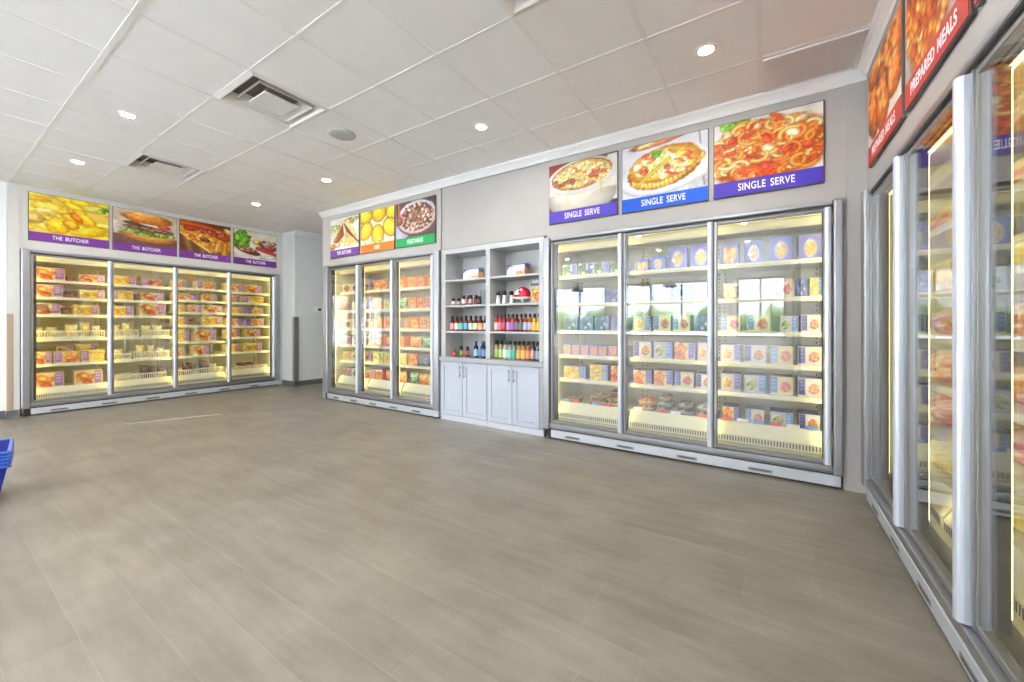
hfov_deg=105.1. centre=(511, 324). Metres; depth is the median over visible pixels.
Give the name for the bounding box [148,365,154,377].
bag
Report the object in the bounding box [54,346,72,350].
carton
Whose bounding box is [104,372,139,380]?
basket
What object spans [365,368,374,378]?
carton
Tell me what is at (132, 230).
sign
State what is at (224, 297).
carton
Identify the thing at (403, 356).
bag
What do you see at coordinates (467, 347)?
spice jar
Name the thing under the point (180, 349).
carton
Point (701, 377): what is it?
carton
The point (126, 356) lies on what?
basket
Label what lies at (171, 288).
shelf
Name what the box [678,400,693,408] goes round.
pack
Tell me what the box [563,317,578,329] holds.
carton
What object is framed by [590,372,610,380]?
carton
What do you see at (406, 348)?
shelf
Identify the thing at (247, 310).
carton
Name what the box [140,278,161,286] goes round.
carton
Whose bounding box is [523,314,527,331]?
sauce bottle
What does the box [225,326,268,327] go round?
shelf
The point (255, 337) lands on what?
shelf
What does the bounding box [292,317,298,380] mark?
guard
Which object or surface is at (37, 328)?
bag
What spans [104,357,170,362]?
shelf
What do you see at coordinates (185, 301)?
shelf
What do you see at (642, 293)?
carton
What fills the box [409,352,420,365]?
carton
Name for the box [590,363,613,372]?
carton
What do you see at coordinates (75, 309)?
carton
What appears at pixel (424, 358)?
carton
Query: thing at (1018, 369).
bag
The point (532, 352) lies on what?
sauce bottle
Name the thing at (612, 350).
carton
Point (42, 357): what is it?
carton
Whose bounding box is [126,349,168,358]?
basket
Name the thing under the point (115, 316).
shelf
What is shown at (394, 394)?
freezer
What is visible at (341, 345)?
shelf
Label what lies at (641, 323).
carton
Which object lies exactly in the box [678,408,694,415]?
pack
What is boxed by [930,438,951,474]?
bag
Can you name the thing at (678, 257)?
carton
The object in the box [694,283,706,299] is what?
carton
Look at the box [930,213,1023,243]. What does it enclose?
shelf
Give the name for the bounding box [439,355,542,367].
countertop
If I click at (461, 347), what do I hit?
spice jar
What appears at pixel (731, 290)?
carton
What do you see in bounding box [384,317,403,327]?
carton
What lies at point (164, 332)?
basket
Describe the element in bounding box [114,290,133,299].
carton
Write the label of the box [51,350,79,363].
carton
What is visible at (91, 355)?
carton
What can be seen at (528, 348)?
sauce bottle
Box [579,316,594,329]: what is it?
carton
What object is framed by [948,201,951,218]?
bag
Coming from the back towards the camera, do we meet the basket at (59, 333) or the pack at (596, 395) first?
the basket at (59, 333)
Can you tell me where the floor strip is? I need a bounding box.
[126,414,218,423]
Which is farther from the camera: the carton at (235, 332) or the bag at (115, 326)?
the carton at (235, 332)
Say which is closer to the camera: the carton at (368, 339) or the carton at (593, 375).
the carton at (593, 375)
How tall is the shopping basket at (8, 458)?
0.254 m
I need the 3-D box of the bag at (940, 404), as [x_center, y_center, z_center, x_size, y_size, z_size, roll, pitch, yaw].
[2.546,0.498,2.286,0.173,0.170,0.303,0,0,33]
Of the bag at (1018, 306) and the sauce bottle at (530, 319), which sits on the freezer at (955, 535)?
the bag at (1018, 306)
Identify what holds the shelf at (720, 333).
attached to the freezer at (809, 454)
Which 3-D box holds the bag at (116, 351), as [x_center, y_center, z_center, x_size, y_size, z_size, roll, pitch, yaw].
[-6.130,0.457,6.090,0.138,0.166,0.120,0,0,33]
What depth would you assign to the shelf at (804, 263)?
3.35 m
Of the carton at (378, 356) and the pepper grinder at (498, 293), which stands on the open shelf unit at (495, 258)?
the pepper grinder at (498, 293)
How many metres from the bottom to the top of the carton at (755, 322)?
0.150 m
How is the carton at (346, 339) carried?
on the freezer at (394, 394)
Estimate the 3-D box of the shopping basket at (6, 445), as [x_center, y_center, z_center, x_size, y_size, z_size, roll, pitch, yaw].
[-3.657,0.977,2.650,0.460,0.254,0.350,0,0,40]
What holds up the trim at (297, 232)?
attached to the wall at (299, 268)
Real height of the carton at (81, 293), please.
0.129 m
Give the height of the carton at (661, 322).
0.150 m
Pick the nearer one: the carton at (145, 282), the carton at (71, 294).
the carton at (71, 294)
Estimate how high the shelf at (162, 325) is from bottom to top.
0.040 m
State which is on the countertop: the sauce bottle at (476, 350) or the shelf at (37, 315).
the sauce bottle at (476, 350)
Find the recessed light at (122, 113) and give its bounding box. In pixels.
[118,111,137,118]
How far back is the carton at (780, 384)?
3.25 m
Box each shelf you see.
[36,279,106,286]
[36,296,106,301]
[36,314,106,317]
[36,337,106,341]
[36,360,106,367]
[100,284,170,289]
[100,299,170,303]
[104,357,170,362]
[114,315,170,317]
[114,336,170,339]
[162,325,224,326]
[162,340,224,343]
[164,300,224,303]
[165,287,224,292]
[166,312,224,314]
[169,353,224,358]
[214,291,268,295]
[214,302,268,305]
[214,350,268,354]
[216,336,268,338]
[225,313,268,315]
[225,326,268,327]
[340,290,389,295]
[340,310,377,312]
[340,328,369,330]
[340,344,372,347]
[340,360,369,364]
[370,288,428,293]
[370,309,417,311]
[370,328,404,330]
[370,345,422,349]
[370,360,408,367]
[405,286,429,291]
[405,308,429,310]
[405,329,429,331]
[405,346,429,350]
[405,365,429,369]
[560,272,641,282]
[560,302,641,306]
[560,330,630,333]
[560,354,633,360]
[560,377,633,385]
[630,266,719,278]
[630,299,719,305]
[630,330,706,335]
[630,357,719,364]
[630,382,719,393]
[718,257,821,273]
[718,296,821,303]
[718,331,821,336]
[718,358,821,370]
[718,385,821,403]
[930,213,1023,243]
[930,279,1023,291]
[930,335,951,343]
[930,377,951,397]
[930,417,951,448]
[1013,179,1023,213]
[1013,262,1023,279]
[1013,339,1023,351]
[1013,401,1023,425]
[1013,461,1023,496]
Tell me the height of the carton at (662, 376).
0.140 m
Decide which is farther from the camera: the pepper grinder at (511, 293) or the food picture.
the pepper grinder at (511, 293)
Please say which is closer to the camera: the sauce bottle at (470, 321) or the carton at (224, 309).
the sauce bottle at (470, 321)
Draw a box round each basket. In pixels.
[0,438,13,454]
[0,443,13,458]
[0,447,13,462]
[0,450,13,465]
[0,453,13,491]
[36,330,104,338]
[104,329,138,336]
[104,352,131,359]
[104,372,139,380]
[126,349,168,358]
[133,370,166,378]
[139,329,168,336]
[166,368,197,376]
[192,365,222,373]
[223,363,266,370]
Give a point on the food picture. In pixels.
(923, 18)
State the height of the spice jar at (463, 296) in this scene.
0.120 m
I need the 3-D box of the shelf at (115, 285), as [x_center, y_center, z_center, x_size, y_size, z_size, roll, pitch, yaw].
[-6.069,-0.594,6.340,0.522,0.040,0.731,0,0,33]
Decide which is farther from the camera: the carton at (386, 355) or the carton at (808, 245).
the carton at (386, 355)
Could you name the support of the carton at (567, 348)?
on the freezer at (809, 454)
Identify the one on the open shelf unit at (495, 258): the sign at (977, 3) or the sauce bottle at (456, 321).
the sauce bottle at (456, 321)
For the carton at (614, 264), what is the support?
on the freezer at (809, 454)
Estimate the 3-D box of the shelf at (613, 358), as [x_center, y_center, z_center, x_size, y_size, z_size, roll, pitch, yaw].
[0.975,0.346,4.298,0.746,0.040,0.522,0,0,33]
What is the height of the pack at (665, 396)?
0.053 m
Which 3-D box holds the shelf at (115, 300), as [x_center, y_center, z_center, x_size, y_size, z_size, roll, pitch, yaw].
[-6.069,-0.359,6.340,0.522,0.040,0.731,0,0,33]
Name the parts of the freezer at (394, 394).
door, handle, door, kick plate, handle, door, handle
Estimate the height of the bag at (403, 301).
0.170 m
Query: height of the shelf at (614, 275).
0.040 m
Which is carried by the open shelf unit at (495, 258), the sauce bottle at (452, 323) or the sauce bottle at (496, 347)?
the sauce bottle at (452, 323)
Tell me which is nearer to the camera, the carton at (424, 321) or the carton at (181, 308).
the carton at (424, 321)
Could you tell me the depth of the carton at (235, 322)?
7.31 m
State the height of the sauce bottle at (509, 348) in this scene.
0.215 m
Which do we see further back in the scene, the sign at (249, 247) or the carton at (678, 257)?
the sign at (249, 247)
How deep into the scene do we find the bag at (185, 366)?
6.79 m
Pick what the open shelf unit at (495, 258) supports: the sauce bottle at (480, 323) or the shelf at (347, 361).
the sauce bottle at (480, 323)
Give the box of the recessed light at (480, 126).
[474,123,487,130]
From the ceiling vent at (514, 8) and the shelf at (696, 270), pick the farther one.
the shelf at (696, 270)
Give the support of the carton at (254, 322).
on the freezer at (33, 400)
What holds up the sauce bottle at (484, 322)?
on the open shelf unit at (495, 258)
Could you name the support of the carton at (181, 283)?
on the freezer at (33, 400)
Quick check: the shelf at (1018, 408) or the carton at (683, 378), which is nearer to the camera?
the shelf at (1018, 408)
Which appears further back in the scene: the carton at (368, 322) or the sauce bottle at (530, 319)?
the carton at (368, 322)
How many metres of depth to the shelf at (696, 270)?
3.80 m
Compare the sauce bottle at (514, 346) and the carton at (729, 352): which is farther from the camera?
the sauce bottle at (514, 346)
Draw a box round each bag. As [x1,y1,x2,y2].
[36,327,43,336]
[45,326,56,336]
[64,324,77,336]
[79,322,89,335]
[91,325,99,335]
[114,324,119,335]
[114,348,122,358]
[122,323,130,334]
[135,344,144,357]
[140,364,147,377]
[142,325,150,334]
[147,345,153,356]
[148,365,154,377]
[152,325,161,334]
[157,347,163,355]
[157,366,162,376]
[182,362,191,374]
[199,360,207,372]
[209,362,216,371]
[386,335,389,345]
[386,369,389,380]
[400,298,407,308]
[400,353,407,363]
[400,371,407,382]
[410,335,422,346]
[410,372,419,383]
[419,372,427,384]
[422,336,429,347]
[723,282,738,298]
[930,204,950,230]
[930,256,951,283]
[930,307,951,334]
[930,350,951,381]
[930,393,951,426]
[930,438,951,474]
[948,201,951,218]
[1013,157,1023,183]
[1013,232,1023,263]
[1013,301,1023,338]
[1013,363,1023,403]
[1013,422,1023,464]
[1013,490,1023,533]
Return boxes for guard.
[7,314,12,410]
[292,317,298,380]
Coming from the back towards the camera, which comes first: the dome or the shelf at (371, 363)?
the shelf at (371, 363)
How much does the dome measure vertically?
0.121 m
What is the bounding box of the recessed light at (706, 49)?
[695,43,716,56]
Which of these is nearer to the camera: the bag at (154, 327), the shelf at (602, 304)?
the shelf at (602, 304)
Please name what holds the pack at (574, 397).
on the freezer at (809, 454)
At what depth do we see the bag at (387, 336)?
5.89 m
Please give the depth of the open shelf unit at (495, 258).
4.79 m
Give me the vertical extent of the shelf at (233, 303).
0.040 m
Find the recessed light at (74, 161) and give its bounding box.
[70,160,85,164]
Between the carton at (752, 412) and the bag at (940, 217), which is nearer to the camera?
the bag at (940, 217)
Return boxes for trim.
[295,230,322,239]
[318,68,866,218]
[856,0,898,75]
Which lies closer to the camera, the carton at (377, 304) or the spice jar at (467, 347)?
the spice jar at (467, 347)
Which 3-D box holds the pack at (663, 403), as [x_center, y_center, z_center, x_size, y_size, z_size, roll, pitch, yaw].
[1.507,0.759,3.825,0.147,0.063,0.220,0,0,33]
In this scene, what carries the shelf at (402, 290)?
attached to the freezer at (394, 394)
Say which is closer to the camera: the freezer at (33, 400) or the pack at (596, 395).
the pack at (596, 395)
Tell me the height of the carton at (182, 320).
0.146 m
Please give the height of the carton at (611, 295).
0.140 m
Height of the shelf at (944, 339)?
0.040 m
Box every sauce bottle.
[450,316,454,330]
[455,316,458,330]
[459,316,463,330]
[464,316,468,330]
[469,316,472,330]
[473,316,477,330]
[474,341,478,357]
[478,316,482,330]
[482,341,485,357]
[483,316,485,330]
[494,314,497,330]
[494,340,498,358]
[498,314,501,330]
[499,340,502,358]
[502,314,506,330]
[503,341,507,358]
[506,314,510,330]
[507,341,511,359]
[510,314,514,330]
[512,341,516,359]
[515,314,518,331]
[516,341,520,359]
[519,314,522,331]
[521,341,525,359]
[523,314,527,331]
[526,341,530,360]
[528,314,531,331]
[530,341,535,360]
[532,314,536,331]
[535,341,538,360]
[536,313,538,331]
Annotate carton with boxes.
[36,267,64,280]
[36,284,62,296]
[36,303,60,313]
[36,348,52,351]
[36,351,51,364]
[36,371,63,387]
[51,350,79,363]
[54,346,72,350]
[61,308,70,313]
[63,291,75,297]
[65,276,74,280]
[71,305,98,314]
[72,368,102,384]
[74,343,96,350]
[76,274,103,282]
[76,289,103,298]
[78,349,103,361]
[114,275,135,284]
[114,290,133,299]
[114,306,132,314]
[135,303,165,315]
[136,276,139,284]
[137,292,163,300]
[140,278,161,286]
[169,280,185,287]
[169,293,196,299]
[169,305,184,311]
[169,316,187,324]
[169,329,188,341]
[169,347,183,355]
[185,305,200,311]
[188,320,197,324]
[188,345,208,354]
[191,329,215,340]
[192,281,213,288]
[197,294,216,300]
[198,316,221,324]
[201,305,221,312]
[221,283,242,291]
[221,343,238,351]
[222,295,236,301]
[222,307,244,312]
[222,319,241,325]
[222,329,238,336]
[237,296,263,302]
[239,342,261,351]
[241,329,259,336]
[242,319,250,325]
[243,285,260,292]
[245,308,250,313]
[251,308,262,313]
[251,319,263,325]
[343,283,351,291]
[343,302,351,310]
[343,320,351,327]
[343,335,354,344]
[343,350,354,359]
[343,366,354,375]
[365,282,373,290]
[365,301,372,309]
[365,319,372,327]
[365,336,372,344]
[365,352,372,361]
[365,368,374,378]
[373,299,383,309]
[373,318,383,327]
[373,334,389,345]
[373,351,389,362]
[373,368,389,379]
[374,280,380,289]
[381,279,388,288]
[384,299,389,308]
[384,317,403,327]
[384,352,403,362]
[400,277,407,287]
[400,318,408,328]
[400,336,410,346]
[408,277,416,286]
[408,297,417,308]
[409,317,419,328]
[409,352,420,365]
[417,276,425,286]
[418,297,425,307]
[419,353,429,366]
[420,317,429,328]
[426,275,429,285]
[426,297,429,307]
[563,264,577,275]
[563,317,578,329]
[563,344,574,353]
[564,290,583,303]
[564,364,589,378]
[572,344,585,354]
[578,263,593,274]
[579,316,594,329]
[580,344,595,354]
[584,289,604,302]
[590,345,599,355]
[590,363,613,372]
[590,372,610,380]
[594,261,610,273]
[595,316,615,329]
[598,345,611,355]
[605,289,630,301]
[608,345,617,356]
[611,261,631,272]
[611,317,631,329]
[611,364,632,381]
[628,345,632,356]
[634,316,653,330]
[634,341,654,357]
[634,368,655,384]
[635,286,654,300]
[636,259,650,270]
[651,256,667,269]
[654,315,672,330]
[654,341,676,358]
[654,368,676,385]
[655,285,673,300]
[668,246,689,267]
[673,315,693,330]
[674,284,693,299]
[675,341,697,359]
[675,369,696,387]
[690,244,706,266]
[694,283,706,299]
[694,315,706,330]
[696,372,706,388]
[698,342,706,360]
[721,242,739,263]
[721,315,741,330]
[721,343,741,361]
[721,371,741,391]
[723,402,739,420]
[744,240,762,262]
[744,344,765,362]
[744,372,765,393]
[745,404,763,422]
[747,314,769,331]
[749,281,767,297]
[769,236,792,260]
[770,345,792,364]
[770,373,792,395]
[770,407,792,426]
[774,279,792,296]
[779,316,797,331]
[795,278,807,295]
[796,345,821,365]
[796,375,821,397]
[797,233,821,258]
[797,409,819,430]
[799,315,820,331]
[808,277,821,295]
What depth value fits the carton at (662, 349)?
3.74 m
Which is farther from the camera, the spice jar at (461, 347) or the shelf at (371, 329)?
the shelf at (371, 329)
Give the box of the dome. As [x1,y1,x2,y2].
[514,287,530,296]
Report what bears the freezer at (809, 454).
on the floor
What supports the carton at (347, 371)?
on the freezer at (394, 394)
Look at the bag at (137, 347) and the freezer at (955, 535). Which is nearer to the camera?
the freezer at (955, 535)
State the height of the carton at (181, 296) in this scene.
0.112 m
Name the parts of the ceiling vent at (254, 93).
plate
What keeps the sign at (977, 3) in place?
attached to the wall at (987, 15)
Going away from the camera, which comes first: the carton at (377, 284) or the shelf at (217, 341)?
the carton at (377, 284)
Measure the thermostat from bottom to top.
0.110 m
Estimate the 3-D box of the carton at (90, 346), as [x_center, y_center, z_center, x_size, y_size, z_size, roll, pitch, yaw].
[-6.468,0.422,5.946,0.180,0.252,0.216,0,0,33]
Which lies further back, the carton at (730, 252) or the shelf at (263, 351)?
the shelf at (263, 351)
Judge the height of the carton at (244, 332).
0.146 m
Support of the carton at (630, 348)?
on the freezer at (809, 454)
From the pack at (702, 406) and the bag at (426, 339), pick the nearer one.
the pack at (702, 406)
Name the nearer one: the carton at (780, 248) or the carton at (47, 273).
the carton at (780, 248)
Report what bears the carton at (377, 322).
on the freezer at (394, 394)
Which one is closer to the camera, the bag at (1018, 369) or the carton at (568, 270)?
the bag at (1018, 369)
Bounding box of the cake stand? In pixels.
[513,297,530,302]
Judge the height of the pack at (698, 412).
0.063 m
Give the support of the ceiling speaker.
attached to the ceiling
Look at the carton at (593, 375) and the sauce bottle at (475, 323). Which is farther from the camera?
the sauce bottle at (475, 323)
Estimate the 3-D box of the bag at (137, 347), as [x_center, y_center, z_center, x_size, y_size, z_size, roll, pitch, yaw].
[-5.987,0.432,6.312,0.140,0.218,0.120,0,0,33]
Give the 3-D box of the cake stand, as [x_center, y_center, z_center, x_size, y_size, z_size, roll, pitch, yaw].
[0.126,-0.273,4.492,0.244,0.070,0.244,0,0,33]
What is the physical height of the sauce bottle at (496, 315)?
0.200 m
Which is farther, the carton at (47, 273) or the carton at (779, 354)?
the carton at (47, 273)
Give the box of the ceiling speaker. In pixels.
[328,128,355,140]
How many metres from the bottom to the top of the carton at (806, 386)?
0.150 m
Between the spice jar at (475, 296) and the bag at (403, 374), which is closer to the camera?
the spice jar at (475, 296)
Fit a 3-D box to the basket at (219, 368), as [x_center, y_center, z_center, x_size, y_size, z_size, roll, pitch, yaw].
[-5.532,0.824,7.099,0.404,0.120,0.361,0,0,33]
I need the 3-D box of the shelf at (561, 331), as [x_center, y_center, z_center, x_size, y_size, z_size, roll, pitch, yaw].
[0.975,0.081,4.298,0.746,0.040,0.522,0,0,33]
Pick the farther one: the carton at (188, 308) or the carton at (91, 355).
the carton at (188, 308)
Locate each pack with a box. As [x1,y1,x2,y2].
[566,395,583,401]
[589,392,608,399]
[589,399,608,405]
[609,395,628,401]
[609,401,628,406]
[610,388,617,395]
[638,397,657,404]
[638,404,656,410]
[657,399,675,406]
[657,406,675,412]
[659,393,673,400]
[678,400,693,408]
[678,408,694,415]
[696,402,706,410]
[696,410,706,415]
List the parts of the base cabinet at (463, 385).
door, door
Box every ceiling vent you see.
[123,152,207,180]
[214,71,329,128]
[498,0,546,17]
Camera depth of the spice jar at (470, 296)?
4.80 m
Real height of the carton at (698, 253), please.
0.200 m
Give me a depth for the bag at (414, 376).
5.59 m
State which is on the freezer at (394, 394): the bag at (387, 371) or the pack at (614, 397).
the bag at (387, 371)
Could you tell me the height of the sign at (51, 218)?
0.638 m
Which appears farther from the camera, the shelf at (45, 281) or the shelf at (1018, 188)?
the shelf at (45, 281)
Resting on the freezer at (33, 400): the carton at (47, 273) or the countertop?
the carton at (47, 273)
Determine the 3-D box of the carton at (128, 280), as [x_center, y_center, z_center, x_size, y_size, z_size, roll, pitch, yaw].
[-6.083,-0.679,6.109,0.220,0.134,0.284,0,0,33]
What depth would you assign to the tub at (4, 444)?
2.87 m
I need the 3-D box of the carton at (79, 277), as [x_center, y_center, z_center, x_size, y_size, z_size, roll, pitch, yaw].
[-6.270,-0.670,5.826,0.220,0.118,0.258,0,0,33]
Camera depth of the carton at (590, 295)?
4.12 m
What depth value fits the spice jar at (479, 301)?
4.72 m
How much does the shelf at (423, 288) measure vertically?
0.040 m
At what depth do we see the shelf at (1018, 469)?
1.49 m
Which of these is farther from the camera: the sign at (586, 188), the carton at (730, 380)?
the sign at (586, 188)
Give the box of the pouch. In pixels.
[531,277,538,302]
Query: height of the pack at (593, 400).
0.063 m
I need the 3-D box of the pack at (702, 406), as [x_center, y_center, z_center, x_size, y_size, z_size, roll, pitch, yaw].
[1.788,0.762,3.643,0.126,0.058,0.220,0,0,33]
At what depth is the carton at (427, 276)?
5.43 m
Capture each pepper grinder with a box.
[496,291,500,303]
[502,291,506,303]
[509,291,513,302]
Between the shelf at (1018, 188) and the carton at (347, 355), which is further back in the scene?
the carton at (347, 355)
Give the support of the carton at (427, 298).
on the freezer at (394, 394)
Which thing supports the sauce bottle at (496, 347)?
on the countertop
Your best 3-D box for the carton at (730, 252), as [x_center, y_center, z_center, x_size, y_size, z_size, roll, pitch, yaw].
[1.963,-0.617,3.521,0.135,0.190,0.220,0,0,33]
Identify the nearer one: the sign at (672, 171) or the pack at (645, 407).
the sign at (672, 171)
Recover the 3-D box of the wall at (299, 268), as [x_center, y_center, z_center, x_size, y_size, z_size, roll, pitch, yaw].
[-6.566,-0.406,3.888,3.250,3.213,12.400,0,0,33]
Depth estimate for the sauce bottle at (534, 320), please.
4.31 m
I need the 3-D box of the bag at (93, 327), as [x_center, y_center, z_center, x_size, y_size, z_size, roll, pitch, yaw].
[-6.258,0.101,5.893,0.138,0.179,0.092,0,0,33]
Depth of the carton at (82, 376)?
5.73 m
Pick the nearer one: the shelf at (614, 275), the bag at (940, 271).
the bag at (940, 271)
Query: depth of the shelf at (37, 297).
5.58 m
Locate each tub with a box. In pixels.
[0,440,9,454]
[0,468,6,491]
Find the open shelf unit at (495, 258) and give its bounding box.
[441,236,546,361]
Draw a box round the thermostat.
[314,307,321,312]
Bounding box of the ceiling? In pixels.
[0,0,878,234]
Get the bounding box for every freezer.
[20,248,279,416]
[323,250,440,417]
[543,198,842,488]
[861,0,1023,681]
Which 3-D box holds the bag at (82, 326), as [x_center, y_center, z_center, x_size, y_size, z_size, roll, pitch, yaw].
[-6.335,0.082,5.810,0.140,0.218,0.107,0,0,33]
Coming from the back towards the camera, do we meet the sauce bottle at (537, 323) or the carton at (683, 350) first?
the sauce bottle at (537, 323)
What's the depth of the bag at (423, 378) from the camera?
5.50 m
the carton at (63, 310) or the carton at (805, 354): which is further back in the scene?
the carton at (63, 310)
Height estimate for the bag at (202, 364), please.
0.230 m
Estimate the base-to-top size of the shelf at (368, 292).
0.040 m
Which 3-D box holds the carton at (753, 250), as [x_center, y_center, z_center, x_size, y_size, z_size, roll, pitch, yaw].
[2.121,-0.617,3.437,0.135,0.190,0.220,0,0,33]
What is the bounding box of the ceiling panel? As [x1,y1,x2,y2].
[763,27,869,92]
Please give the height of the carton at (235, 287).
0.157 m
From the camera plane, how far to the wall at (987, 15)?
1.60 m
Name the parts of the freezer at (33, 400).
door, handle, door, kick plate, handle, door, handle, door, handle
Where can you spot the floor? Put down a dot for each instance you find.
(286, 533)
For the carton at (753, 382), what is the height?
0.150 m
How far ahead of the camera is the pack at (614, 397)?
4.02 m
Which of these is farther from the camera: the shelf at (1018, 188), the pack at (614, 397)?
the pack at (614, 397)
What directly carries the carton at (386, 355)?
on the freezer at (394, 394)
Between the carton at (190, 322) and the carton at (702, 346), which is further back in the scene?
the carton at (190, 322)
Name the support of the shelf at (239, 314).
attached to the freezer at (33, 400)
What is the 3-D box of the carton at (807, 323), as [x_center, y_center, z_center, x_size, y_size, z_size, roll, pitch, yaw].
[2.449,-0.006,3.226,0.128,0.140,0.220,0,0,33]
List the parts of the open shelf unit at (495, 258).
shelf, shelf, shelf, panel, shelf, shelf, shelf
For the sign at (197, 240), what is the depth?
6.72 m
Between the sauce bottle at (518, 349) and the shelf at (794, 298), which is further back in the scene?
the sauce bottle at (518, 349)
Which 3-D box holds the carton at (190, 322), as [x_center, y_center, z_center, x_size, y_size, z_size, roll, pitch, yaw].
[-5.633,-0.026,6.888,0.200,0.080,0.119,0,0,33]
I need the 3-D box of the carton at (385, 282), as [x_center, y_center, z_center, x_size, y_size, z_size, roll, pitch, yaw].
[-1.872,-0.599,5.989,0.159,0.155,0.200,0,0,33]
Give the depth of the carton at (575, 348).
4.22 m
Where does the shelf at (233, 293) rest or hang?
attached to the freezer at (33, 400)
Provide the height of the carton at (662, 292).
0.150 m
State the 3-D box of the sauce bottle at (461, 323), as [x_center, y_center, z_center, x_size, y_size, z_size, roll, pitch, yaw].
[-0.630,-0.011,4.897,0.061,0.185,0.059,0,0,33]
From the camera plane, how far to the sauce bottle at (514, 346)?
4.45 m
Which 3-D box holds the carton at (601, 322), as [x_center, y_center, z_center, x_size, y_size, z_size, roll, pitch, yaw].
[0.988,-0.011,4.148,0.148,0.150,0.220,0,0,33]
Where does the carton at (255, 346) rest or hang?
on the freezer at (33, 400)
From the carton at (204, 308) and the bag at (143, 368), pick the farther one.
the carton at (204, 308)
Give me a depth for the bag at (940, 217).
2.25 m
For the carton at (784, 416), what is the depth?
3.24 m
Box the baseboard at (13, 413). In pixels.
[0,378,322,418]
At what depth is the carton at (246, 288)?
7.56 m
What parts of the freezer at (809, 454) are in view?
door, handle, door, kick plate, handle, door, handle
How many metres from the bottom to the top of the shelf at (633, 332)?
0.040 m
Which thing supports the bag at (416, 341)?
on the freezer at (394, 394)
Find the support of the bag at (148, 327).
in the basket at (164, 332)
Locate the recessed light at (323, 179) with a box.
[321,178,331,181]
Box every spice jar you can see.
[460,346,462,356]
[462,295,465,304]
[466,346,468,356]
[469,295,472,304]
[474,295,477,304]
[477,296,481,303]
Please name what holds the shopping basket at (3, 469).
on the floor
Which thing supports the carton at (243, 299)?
on the freezer at (33, 400)
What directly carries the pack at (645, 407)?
on the freezer at (809, 454)
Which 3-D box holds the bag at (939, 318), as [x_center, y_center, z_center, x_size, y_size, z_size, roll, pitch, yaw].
[2.548,-0.021,2.284,0.173,0.170,0.303,0,0,33]
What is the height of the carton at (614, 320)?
0.140 m
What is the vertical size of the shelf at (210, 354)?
0.040 m
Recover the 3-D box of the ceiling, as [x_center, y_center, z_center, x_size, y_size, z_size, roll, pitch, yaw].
[-3.414,-2.011,1.618,11.109,0.403,13.444,0,0,33]
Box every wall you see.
[0,181,322,417]
[323,80,866,493]
[867,0,1012,188]
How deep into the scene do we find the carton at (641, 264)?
3.86 m
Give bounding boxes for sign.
[28,191,108,248]
[112,206,176,256]
[179,218,230,262]
[233,228,276,267]
[330,214,359,258]
[361,205,394,253]
[396,195,435,248]
[549,150,617,224]
[622,128,708,213]
[713,100,824,199]
[868,0,905,167]
[905,0,976,112]
[974,0,985,7]
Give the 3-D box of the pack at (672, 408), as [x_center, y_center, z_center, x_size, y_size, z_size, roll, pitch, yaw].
[1.508,0.822,3.825,0.147,0.063,0.220,0,0,33]
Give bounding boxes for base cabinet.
[441,361,486,426]
[487,364,545,436]
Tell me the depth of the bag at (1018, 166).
1.58 m
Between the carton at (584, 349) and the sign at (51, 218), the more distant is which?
the sign at (51, 218)
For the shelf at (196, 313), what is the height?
0.040 m
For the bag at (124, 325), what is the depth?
6.14 m
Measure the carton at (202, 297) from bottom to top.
0.112 m
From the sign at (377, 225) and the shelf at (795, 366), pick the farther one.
the sign at (377, 225)
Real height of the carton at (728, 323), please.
0.140 m
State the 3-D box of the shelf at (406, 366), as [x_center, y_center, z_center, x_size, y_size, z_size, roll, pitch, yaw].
[-1.076,0.601,5.625,0.751,0.040,0.522,0,0,33]
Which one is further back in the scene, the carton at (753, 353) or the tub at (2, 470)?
the carton at (753, 353)
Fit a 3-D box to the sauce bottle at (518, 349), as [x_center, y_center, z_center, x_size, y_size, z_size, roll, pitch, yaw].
[0.080,0.296,4.438,0.061,0.215,0.059,0,0,33]
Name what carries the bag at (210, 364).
in the basket at (219, 368)
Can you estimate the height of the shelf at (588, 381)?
0.040 m
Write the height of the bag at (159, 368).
0.192 m
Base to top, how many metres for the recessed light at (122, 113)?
0.007 m
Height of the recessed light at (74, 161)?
0.007 m
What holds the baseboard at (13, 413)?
attached to the wall at (299, 268)
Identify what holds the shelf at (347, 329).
attached to the freezer at (394, 394)
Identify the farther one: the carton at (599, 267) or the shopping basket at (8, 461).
the carton at (599, 267)
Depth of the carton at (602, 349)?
4.05 m
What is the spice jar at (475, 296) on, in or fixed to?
on the open shelf unit at (495, 258)
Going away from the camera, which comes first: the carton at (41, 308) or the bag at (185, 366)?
the carton at (41, 308)
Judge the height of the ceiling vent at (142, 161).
0.122 m
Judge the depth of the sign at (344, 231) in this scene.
6.04 m
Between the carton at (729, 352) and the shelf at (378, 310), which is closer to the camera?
the carton at (729, 352)
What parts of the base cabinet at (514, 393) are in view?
door, door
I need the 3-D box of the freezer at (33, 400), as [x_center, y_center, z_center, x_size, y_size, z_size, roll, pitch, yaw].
[-5.824,0.110,6.640,0.888,2.180,3.215,0,0,33]
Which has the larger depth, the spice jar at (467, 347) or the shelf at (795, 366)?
the spice jar at (467, 347)
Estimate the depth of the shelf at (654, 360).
3.67 m
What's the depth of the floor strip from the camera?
4.93 m
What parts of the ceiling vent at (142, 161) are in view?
plate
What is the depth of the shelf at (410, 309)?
5.46 m
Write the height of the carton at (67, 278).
0.080 m
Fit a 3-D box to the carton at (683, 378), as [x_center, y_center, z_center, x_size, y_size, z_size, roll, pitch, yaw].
[1.657,0.513,3.732,0.161,0.140,0.220,0,0,33]
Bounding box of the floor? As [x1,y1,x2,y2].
[0,383,971,681]
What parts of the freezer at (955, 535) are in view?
door, handle, kick plate, door, handle, door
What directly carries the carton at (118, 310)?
on the freezer at (33, 400)
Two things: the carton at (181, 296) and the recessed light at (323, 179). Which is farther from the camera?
the carton at (181, 296)

